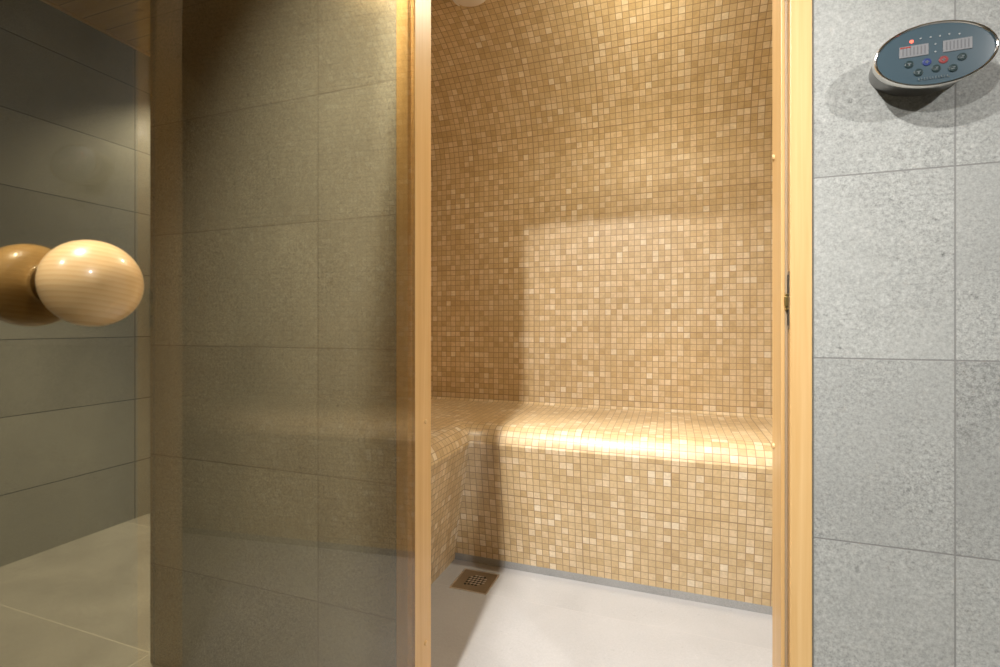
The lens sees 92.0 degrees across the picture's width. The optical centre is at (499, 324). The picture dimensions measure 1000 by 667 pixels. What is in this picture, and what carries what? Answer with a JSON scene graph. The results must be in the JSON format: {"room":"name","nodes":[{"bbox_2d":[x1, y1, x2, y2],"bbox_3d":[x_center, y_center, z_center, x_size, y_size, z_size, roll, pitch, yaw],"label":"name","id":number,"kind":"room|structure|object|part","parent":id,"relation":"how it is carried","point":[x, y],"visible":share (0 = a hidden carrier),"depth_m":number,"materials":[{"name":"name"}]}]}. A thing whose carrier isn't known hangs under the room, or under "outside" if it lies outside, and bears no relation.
{"room":"spa","nodes":[
{"label":"spa","id":0,"kind":"room"},
{"bbox_2d":[0,240,143,326],"bbox_3d":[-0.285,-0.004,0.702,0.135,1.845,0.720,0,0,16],"label":"door knob","id":1,"kind":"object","parent":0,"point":[92,283],"depth_m":0.38,"materials":[{"name":"bronze-tinted glass"},{"name":"wood"}]},
{"bbox_3d":[-0.404,-0.034,0.416,0.063,0.071,0.071,0,0,16],"label":"knob","id":2,"kind":"part","parent":1,"relation":"part of","materials":[{"name":"brown wood"}]},
{"bbox_2d":[0,0,149,566],"bbox_3d":[-2.046,-0.204,1.658,0.100,2.270,5.500,0,0,19],"label":"wall","id":3,"kind":"structure","parent":0,"point":[75,97],"depth_m":2.08,"materials":[{"name":"grey tile"}]},
{"bbox_2d":[40,0,149,56],"bbox_3d":[-1.992,-1.333,1.639,0.014,0.012,5.500,0,0,19],"label":"trim","id":4,"kind":"structure","parent":3,"relation":"attached to","point":[48,2],"depth_m":2.15,"materials":[{"name":"brown wood"}]},
{"bbox_2d":[49,0,149,52],"bbox_3d":[0.374,-1.364,0.807,5.030,0.050,5.500,0,0,19],"label":"ceiling","id":5,"kind":"structure","parent":0,"point":[129,20],"depth_m":2.09,"materials":[{"name":"brown wood"}]},
{"bbox_2d":[0,513,771,666],"bbox_3d":[0.374,0.961,0.807,5.030,0.060,5.500,0,0,19],"label":"floor","id":6,"kind":"structure","parent":0,"point":[525,619],"depth_m":1.52,"materials":[{"name":"tile"}]},
{"bbox_2d":[449,568,498,594],"bbox_3d":[-0.091,0.930,1.755,0.140,0.005,0.140,0,0,19],"label":"floor drain","id":7,"kind":"object","parent":6,"relation":"on","point":[480,582],"visible":1,"depth_m":1.75,"materials":[{"name":"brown metal"}]},
{"bbox_2d":[431,396,771,614],"bbox_3d":[0.437,0.644,1.546,2.196,0.574,1.132,0,0,19],"label":"bench","id":8,"kind":"object","parent":6,"relation":"on","point":[672,503],"visible":0.51,"depth_m":1.69,"materials":[{"name":"beige tile"}]},
{"bbox_3d":[0.437,0.401,1.546,2.196,0.088,1.132,0,0,19],"label":"seat","id":9,"kind":"part","parent":8,"relation":"part of","materials":[{"name":"beige tile"}]},
{"bbox_3d":[0.676,0.916,1.632,1.803,0.029,0.023,0,0,19],"label":"skirting","id":10,"kind":"part","parent":8,"relation":"part of","materials":[{"name":"grey tile"}]},
{"bbox_2d":[150,0,999,666],"bbox_3d":[0.915,-0.204,0.717,3.950,2.270,0.090,0,0,19],"label":"wall","id":11,"kind":"structure","parent":0,"point":[273,122],"depth_m":1.11,"materials":[{"name":"grey tile"}]},
{"bbox_2d":[396,0,813,666],"bbox_3d":[0.160,-0.021,0.976,0.799,1.905,0.090,0,0,19],"label":"door frame","id":12,"kind":"structure","parent":11,"relation":"attached to","point":[792,20],"depth_m":0.88,"materials":[{"name":"brown wood"}]},
{"bbox_3d":[0.490,-0.042,0.821,0.002,0.098,0.011,0,0,19],"label":"latch plate","id":13,"kind":"part","parent":12,"relation":"part of","materials":[{"name":"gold metal"}]},
{"bbox_2d":[869,20,998,96],"bbox_3d":[0.650,-0.402,0.736,0.151,0.096,0.050,0,0,19],"label":"control panel","id":14,"kind":"object","parent":11,"relation":"attached to","point":[932,57],"visible":1,"depth_m":0.72,"materials":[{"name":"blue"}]},
{"bbox_2d":[431,149,771,414],"bbox_3d":[0.625,0.116,2.115,2.225,1.630,0.065,0,0,19],"label":"wall","id":15,"kind":"structure","parent":0,"point":[649,284],"depth_m":2.13,"materials":[{"name":"beige tile"}]},
{"bbox_2d":[431,0,771,185],"bbox_3d":[0.426,-0.974,1.549,2.225,0.550,1.135,0,0,19],"label":"ceiling","id":16,"kind":"structure","parent":0,"point":[519,87],"depth_m":2.01,"materials":[{"name":"beige tile"}]},
{"bbox_2d":[453,0,485,6],"bbox_3d":[-0.112,-1.246,1.828,0.145,0.025,0.145,0,0,19],"label":"recessed light","id":17,"kind":"object","parent":16,"relation":"in","point":[467,3],"visible":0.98,"depth_m":1.85,"materials":[{"name":"white"}]}
]}

